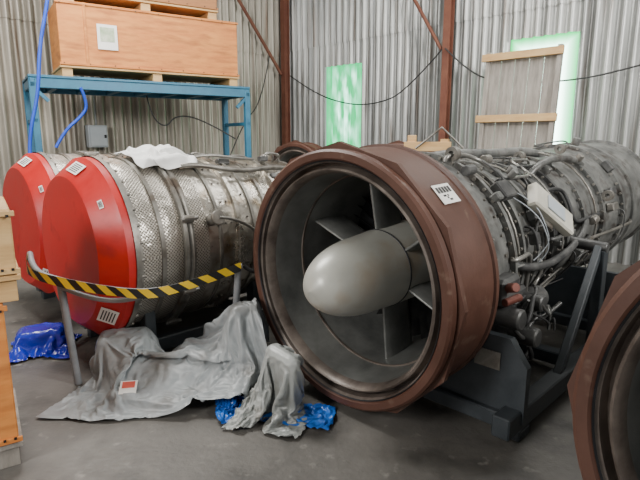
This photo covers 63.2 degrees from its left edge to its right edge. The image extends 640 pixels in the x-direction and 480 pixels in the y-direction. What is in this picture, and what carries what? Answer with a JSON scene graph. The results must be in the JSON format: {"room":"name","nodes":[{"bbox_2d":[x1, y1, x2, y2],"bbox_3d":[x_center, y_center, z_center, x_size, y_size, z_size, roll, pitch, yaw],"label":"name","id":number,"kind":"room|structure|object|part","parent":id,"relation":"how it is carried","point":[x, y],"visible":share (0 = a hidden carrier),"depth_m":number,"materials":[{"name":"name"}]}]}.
{"room":"aircraft engine warehouse","nodes":[
{"label":"aircraft engine warehouse","id":0,"kind":"room"},
{"bbox_2d":[0,17,281,195],"bbox_3d":[-5.700,-2.193,6.043,14.000,5.200,0.076,-11,15,-44],"label":"wall","id":1,"kind":"structure","parent":0,"point":[129,121],"depth_m":8.58,"materials":[{"name":"grey metal"}]},
{"bbox_2d":[85,76,108,146],"bbox_3d":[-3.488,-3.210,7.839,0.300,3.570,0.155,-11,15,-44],"label":"electrical box","id":2,"kind":"object","parent":1,"relation":"attached to","point":[96,135],"visible":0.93,"depth_m":8.08,"materials":[{"name":"metal"}]},
{"bbox_3d":[-3.450,-1.617,8.111,0.260,0.300,0.020,-11,15,-44],"label":"cabinet door","id":3,"kind":"part","parent":2,"relation":"part of","materials":[{"name":"grey metal"}]},
{"bbox_2d":[0,0,280,57],"bbox_3d":[-5.690,-3.787,5.723,14.000,1.950,0.076,-11,15,-44],"label":"sheet","id":4,"kind":"object","parent":1,"relation":"attached to","point":[265,14],"visible":0.34,"depth_m":10.00,"materials":[{"name":"grey metal"}]},
{"bbox_2d":[237,0,282,74],"bbox_3d":[-1.367,-4.236,9.789,1.633,2.058,0.069,-10,15,-41],"label":"steel brace","id":5,"kind":"object","parent":1,"relation":"attached to","point":[239,1],"visible":1,"depth_m":10.01,"materials":[{"name":"brown metal"}]},
{"bbox_2d":[230,56,269,154],"bbox_3d":[-1.376,-2.573,10.097,1.046,2.007,0.030,-10,15,-42],"label":"hanging cable","id":6,"kind":"object","parent":5,"relation":"hanging from","point":[269,56],"visible":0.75,"depth_m":10.22,"materials":[{"name":"black rubber"}]},
{"bbox_2d":[280,0,290,144],"bbox_3d":[-0.700,-3.071,10.609,0.120,5.180,0.135,11,15,44],"label":"steel column","id":7,"kind":"structure","parent":1,"relation":"attached to","point":[284,4],"depth_m":10.52,"materials":[{"name":"brown metal"}]},
{"bbox_2d":[0,262,630,479],"bbox_3d":[0.000,0.807,4.232,28.000,0.001,20.000,0,11,0],"label":"floor","id":8,"kind":"structure","parent":0,"point":[427,439],"depth_m":2.79,"materials":[{"name":"concrete"}]},
{"bbox_2d":[0,303,23,469],"bbox_3d":[-2.071,0.711,2.528,1.000,0.840,0.693,-7,13,-32],"label":"wooden crate","id":9,"kind":"object","parent":8,"relation":"on","point":[11,438],"visible":1,"depth_m":2.52,"materials":[{"name":"orange wood"}]},
{"bbox_3d":[-2.075,0.646,2.521,0.970,0.710,0.670,-7,13,-32],"label":"panel","id":10,"kind":"part","parent":9,"relation":"part of","materials":[{"name":"orange wood"}]},
{"bbox_2d":[0,196,20,302],"bbox_3d":[-1.993,0.072,2.431,0.980,0.440,0.673,-7,13,-32],"label":"wooden crate","id":11,"kind":"object","parent":9,"relation":"on","point":[10,272],"visible":1,"depth_m":2.41,"materials":[{"name":"brown wood"}]},
{"bbox_3d":[-1.996,0.008,2.424,0.950,0.310,0.650,-7,13,-32],"label":"panel","id":12,"kind":"part","parent":11,"relation":"part of","materials":[{"name":"brown wood"}]},
{"bbox_2d":[9,322,80,362],"bbox_3d":[-2.167,0.757,3.985,0.541,0.169,0.498,-3,11,-16],"label":"plastic sheet","id":13,"kind":"object","parent":8,"relation":"on","point":[47,339],"visible":0.77,"depth_m":3.91,"materials":[{"name":"blue plastic"}]},
{"bbox_2d":[3,151,210,298],"bbox_3d":[-1.803,-0.207,5.544,1.370,1.490,2.512,11,15,44],"label":"engine","id":14,"kind":"object","parent":8,"relation":"on","point":[25,185],"visible":0.2,"depth_m":4.53,"materials":[{"name":"metal"}]},
{"bbox_2d":[28,0,48,152],"bbox_3d":[-3.115,-1.746,5.837,0.475,2.607,0.093,-2,11,-11],"label":"air hose","id":15,"kind":"object","parent":14,"relation":"attached to","point":[46,6],"visible":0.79,"depth_m":5.82,"materials":[{"name":"blue rubber"}]},
{"bbox_3d":[-2.106,-0.239,5.265,0.420,1.280,1.280,-11,15,-44],"label":"casing","id":16,"kind":"part","parent":14,"relation":"part of","materials":[{"name":"metal"}]},
{"bbox_2d":[26,251,242,384],"bbox_3d":[-1.228,0.520,3.406,1.438,0.886,0.396,0,11,0],"label":"guard rail","id":17,"kind":"object","parent":8,"relation":"on","point":[64,285],"visible":0.95,"depth_m":3.25,"materials":[{"name":"metal"}]},
{"bbox_3d":[-1.615,0.602,3.351,0.048,0.746,0.136,1,11,6],"label":"rail leg","id":18,"kind":"part","parent":17,"relation":"part of","materials":[{"name":"grey metal"}]},
{"bbox_3d":[-1.360,0.333,3.247,0.533,0.121,0.044,0,11,-2],"label":"rail","id":19,"kind":"part","parent":17,"relation":"part of","materials":[{"name":"metal"}]},
{"bbox_3d":[-0.580,0.537,3.553,0.148,0.756,0.044,9,14,40],"label":"rail leg","id":20,"kind":"part","parent":17,"relation":"part of","materials":[{"name":"grey metal"}]},
{"bbox_2d":[22,74,251,157],"bbox_3d":[-2.475,-1.018,7.465,2.870,2.350,0.900,-7,13,-32],"label":"storage rack","id":21,"kind":"object","parent":8,"relation":"on","point":[49,84],"visible":0.78,"depth_m":6.98,"materials":[{"name":"blue metal"}]},
{"bbox_2d":[55,87,87,147],"bbox_3d":[-2.980,-1.462,6.212,0.402,0.716,0.084,-6,13,-28],"label":"air hose","id":22,"kind":"object","parent":21,"relation":"hanging from","point":[80,116],"visible":1,"depth_m":6.23,"materials":[{"name":"blue rubber"}]},
{"bbox_2d":[48,0,238,85],"bbox_3d":[-2.386,-2.616,7.210,2.360,0.880,0.845,-7,13,-32],"label":"wooden crate","id":23,"kind":"object","parent":21,"relation":"on","point":[87,39],"visible":0.94,"depth_m":6.81,"materials":[{"name":"orange wood"}]},
{"bbox_2d":[100,27,114,42],"bbox_3d":[-2.666,-2.573,6.520,0.170,0.170,0.004,-7,13,-32],"label":"print","id":24,"kind":"object","parent":23,"relation":"attached to","point":[107,34],"depth_m":6.52},
{"bbox_2d":[67,0,217,19],"bbox_3d":[-2.448,-3.307,7.005,2.000,0.550,0.693,-7,13,-32],"label":"wooden crate","id":25,"kind":"object","parent":23,"relation":"on","point":[207,9],"visible":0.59,"depth_m":7.04,"materials":[{"name":"brown wood"}]},
{"bbox_3d":[-2.451,-3.372,6.998,1.970,0.420,0.670,-7,13,-32],"label":"panel","id":26,"kind":"part","parent":25,"relation":"part of","materials":[{"name":"brown wood"}]},
{"bbox_2d":[146,96,235,138],"bbox_3d":[-1.893,-1.799,7.701,1.281,0.610,0.121,-5,12,-24],"label":"power cord","id":27,"kind":"object","parent":21,"relation":"attached to","point":[146,96],"visible":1,"depth_m":7.64,"materials":[{"name":"black rubber"}]},
{"bbox_2d":[40,298,271,420],"bbox_3d":[-0.955,0.690,3.314,1.383,0.557,0.804,0,11,0],"label":"tarp","id":28,"kind":"object","parent":8,"relation":"on","point":[222,362],"visible":0.98,"depth_m":3.26,"materials":[{"name":"grey fabric"}]},
{"bbox_2d":[118,377,137,391],"bbox_3d":[-1.162,0.882,3.138,0.100,0.068,0.077,2,11,12],"label":"warning label","id":29,"kind":"object","parent":28,"relation":"on","point":[128,384],"visible":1,"depth_m":3.14,"materials":[{"name":"paper"}]},
{"bbox_2d":[121,379,134,387],"bbox_3d":[-1.159,0.867,3.148,0.075,0.003,0.050,2,52,12],"label":"print","id":30,"kind":"object","parent":29,"relation":"attached to","point":[127,382],"depth_m":3.15},
{"bbox_2d":[42,144,286,349],"bbox_3d":[-0.873,-0.041,4.507,1.370,1.561,2.512,11,15,44],"label":"engine","id":31,"kind":"object","parent":8,"relation":"on","point":[160,215],"visible":0.8,"depth_m":3.63,"materials":[{"name":"metal"}]},
{"bbox_2d":[69,163,82,172],"bbox_3d":[-1.652,-0.488,3.515,0.119,0.002,0.064,24,62,41],"label":"print","id":32,"kind":"object","parent":31,"relation":"attached to","point":[75,163],"depth_m":3.52},
{"bbox_2d":[100,310,115,322],"bbox_3d":[-1.415,0.511,3.468,0.085,0.105,0.002,23,39,-18],"label":"print","id":33,"kind":"object","parent":31,"relation":"attached to","point":[103,310],"depth_m":3.47},
{"bbox_3d":[-1.176,-0.039,4.234,0.420,1.280,1.280,-11,15,-44],"label":"casing","id":34,"kind":"part","parent":31,"relation":"part of","materials":[{"name":"metal"}]},
{"bbox_3d":[-0.854,-0.100,4.550,0.490,1.220,1.220,-11,15,-44],"label":"casing","id":35,"kind":"part","parent":31,"relation":"part of","materials":[{"name":"metal"}]},
{"bbox_3d":[-0.342,-0.198,5.053,1.140,1.140,0.960,11,15,44],"label":"casing","id":36,"kind":"part","parent":31,"relation":"part of","materials":[{"name":"metal"}]},
{"bbox_2d":[210,398,246,421],"bbox_3d":[-0.562,0.936,3.224,0.256,0.111,0.562,0,11,0],"label":"tarp","id":37,"kind":"object","parent":8,"relation":"on","point":[229,409],"visible":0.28,"depth_m":3.09,"materials":[{"name":"blue plastic"}]},
{"bbox_2d":[229,344,309,444],"bbox_3d":[-0.236,0.825,2.997,0.436,0.415,0.504,3,11,14],"label":"tarp","id":38,"kind":"object","parent":8,"relation":"on","point":[279,392],"visible":1,"depth_m":2.92,"materials":[{"name":"grey fabric"}]},
{"bbox_2d":[270,140,321,162],"bbox_3d":[0.365,-0.780,8.247,2.334,1.585,1.570,-11,15,-44],"label":"engine","id":39,"kind":"object","parent":8,"relation":"on","point":[295,148],"visible":0.08,"depth_m":7.47,"materials":[{"name":"brown paint"}]},
{"bbox_2d":[267,403,335,429],"bbox_3d":[-0.142,1.004,3.049,0.488,0.040,0.271,2,11,10],"label":"tarp","id":40,"kind":"object","parent":8,"relation":"on","point":[319,416],"visible":0.54,"depth_m":3.01,"materials":[{"name":"blue plastic"}]},
{"bbox_2d":[404,126,463,150],"bbox_3d":[1.218,-0.357,5.687,0.638,1.731,0.087,4,12,20],"label":"wooden frame","id":41,"kind":"object","parent":8,"relation":"on","point":[412,142],"visible":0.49,"depth_m":5.54,"materials":[{"name":"brown wood"}]},
{"bbox_2d":[388,140,496,161],"bbox_3d":[1.645,-0.542,7.020,2.334,1.585,1.570,-11,15,-44],"label":"engine","id":42,"kind":"object","parent":8,"relation":"on","point":[398,142],"visible":0.02,"depth_m":6.20,"materials":[{"name":"brown paint"}]},
{"bbox_3d":[2.012,-0.619,7.379,0.636,1.220,1.220,-11,15,-44],"label":"combustor casing","id":43,"kind":"part","parent":42,"relation":"part of","materials":[{"name":"silver metal"}]},
{"bbox_2d":[253,137,639,441],"bbox_3d":[1.593,-0.053,4.414,4.658,1.619,1.840,-11,15,-44],"label":"engine","id":44,"kind":"object","parent":8,"relation":"on","point":[398,275],"visible":0.98,"depth_m":3.13,"materials":[{"name":"brown paint"}]},
{"bbox_2d":[435,186,452,199],"bbox_3d":[0.640,-0.236,2.634,0.120,0.086,0.002,-14,-26,-43],"label":"print","id":45,"kind":"object","parent":44,"relation":"attached to","point":[447,189],"depth_m":2.63},
{"bbox_3d":[0.536,0.130,3.372,1.400,1.400,0.370,11,18,44],"label":"casing","id":46,"kind":"part","parent":44,"relation":"part of","materials":[{"name":"brown metal"}]},
{"bbox_3d":[0.444,0.637,3.378,0.050,0.460,1.840,-11,15,-44],"label":"saddle plate","id":47,"kind":"part","parent":44,"relation":"part of","materials":[{"name":"grey metal"}]},
{"bbox_3d":[0.918,0.647,2.854,0.004,0.100,0.150,-11,15,-44],"label":"data plate","id":48,"kind":"part","parent":44,"relation":"part of","materials":[{"name":"metal"}]},
{"bbox_3d":[0.862,0.047,3.689,1.250,1.250,0.555,11,18,44],"label":"compressor casing","id":49,"kind":"part","parent":44,"relation":"part of","materials":[{"name":"silver metal"}]},
{"bbox_3d":[1.689,0.429,4.605,3.850,0.600,1.820,-11,15,-44],"label":"frame","id":50,"kind":"part","parent":44,"relation":"part of","materials":[{"name":"grey metal"}]},
{"bbox_3d":[1.307,-0.066,4.120,1.100,1.100,0.705,11,18,44],"label":"compressor casing","id":51,"kind":"part","parent":44,"relation":"part of","materials":[{"name":"silver metal"}]},
{"bbox_3d":[1.539,-0.206,3.381,0.200,0.100,0.012,30,-34,-29],"label":"control plate","id":52,"kind":"part","parent":44,"relation":"part of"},
{"bbox_3d":[1.931,-0.225,4.725,1.220,1.220,1.060,11,18,44],"label":"combustor casing","id":53,"kind":"part","parent":44,"relation":"part of","materials":[{"name":"silver metal"}]},
{"bbox_3d":[1.786,0.381,4.694,0.050,0.460,1.840,-11,15,-44],"label":"saddle plate","id":54,"kind":"part","parent":44,"relation":"part of","materials":[{"name":"black metal"}]},
{"bbox_3d":[2.010,0.427,3.780,0.090,0.720,0.070,-11,15,-44],"label":"trunnion post","id":55,"kind":"part","parent":44,"relation":"part of","materials":[{"name":"grey metal"}]},
{"bbox_3d":[2.764,-0.436,5.533,1.220,1.220,1.300,11,18,44],"label":"turbine casing","id":56,"kind":"part","parent":44,"relation":"part of","materials":[{"name":"silver metal"}]},
{"bbox_2d":[475,44,564,159],"bbox_3d":[2.647,-1.188,7.185,0.340,2.796,1.140,-11,15,-44],"label":"panel","id":57,"kind":"object","parent":8,"relation":"on","point":[513,80],"visible":0.52,"depth_m":7.07,"materials":[{"name":"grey wood"}]},
{"bbox_2d":[567,260,639,479],"bbox_3d":[2.571,0.365,2.354,3.890,1.585,1.570,-11,15,-44],"label":"engine","id":58,"kind":"object","parent":8,"relation":"on","point":[603,386],"visible":1,"depth_m":1.61,"materials":[{"name":"brown paint"}]},
{"bbox_3d":[5.900,-1.811,4.130,0.150,5.180,0.165,11,15,44],"label":"steel column","id":59,"kind":"structure","parent":8,"relation":"on","visible":0},
{"bbox_2d":[445,48,639,81],"bbox_3d":[3.867,-2.270,6.049,0.075,0.672,5.524,-11,15,-44],"label":"hanging cable","id":60,"kind":"object","parent":59,"relation":"hanging from","point":[446,49],"visible":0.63,"depth_m":6.68,"materials":[{"name":"black rubber"}]},
{"bbox_2d":[290,0,639,264],"bbox_3d":[4.200,-2.193,6.043,14.000,5.200,0.076,11,15,44],"label":"wall","id":61,"kind":"structure","parent":0,"point":[605,107],"depth_m":7.97,"materials":[{"name":"grey metal"}]},
{"bbox_2d":[326,63,361,146],"bbox_3d":[0.466,-2.490,9.847,0.972,1.630,0.040,11,15,44],"label":"window","id":62,"kind":"structure","parent":61,"relation":"in","point":[344,82],"depth_m":9.84,"materials":[{"name":"green glass"}]},
{"bbox_2d":[413,0,441,49],"bbox_3d":[1.385,-4.031,8.288,1.416,2.080,0.056,11,15,44],"label":"steel brace","id":63,"kind":"object","parent":61,"relation":"attached to","point":[416,3],"visible":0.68,"depth_m":8.09,"materials":[{"name":"brown metal"}]},
{"bbox_2d":[290,49,441,104],"bbox_3d":[0.650,-2.785,9.276,0.088,0.749,3.606,-10,15,-42],"label":"hanging cable","id":64,"kind":"object","parent":63,"relation":"hanging from","point":[441,49],"visible":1,"depth_m":8.97,"materials":[{"name":"black rubber"}]},
{"bbox_2d":[289,0,581,51],"bbox_3d":[4.190,-3.836,5.713,14.000,1.850,0.076,11,15,44],"label":"sheets","id":65,"kind":"object","parent":61,"relation":"attached to","point":[312,23],"visible":0.89,"depth_m":9.06,"materials":[{"name":"grey metal"}]},
{"bbox_2d":[438,0,454,141],"bbox_3d":[1.950,-2.567,8.018,0.110,5.180,0.125,11,15,44],"label":"steel column","id":66,"kind":"structure","parent":61,"relation":"attached to","point":[449,5],"depth_m":7.98,"materials":[{"name":"brown metal"}]},
{"bbox_2d":[510,31,579,143],"bbox_3d":[3.078,-1.917,7.296,0.040,1.840,0.993,-11,15,-44],"label":"window","id":67,"kind":"structure","parent":61,"relation":"in","point":[562,131],"depth_m":7.05,"materials":[{"name":"green green-tinted translucent glass"}]}
]}

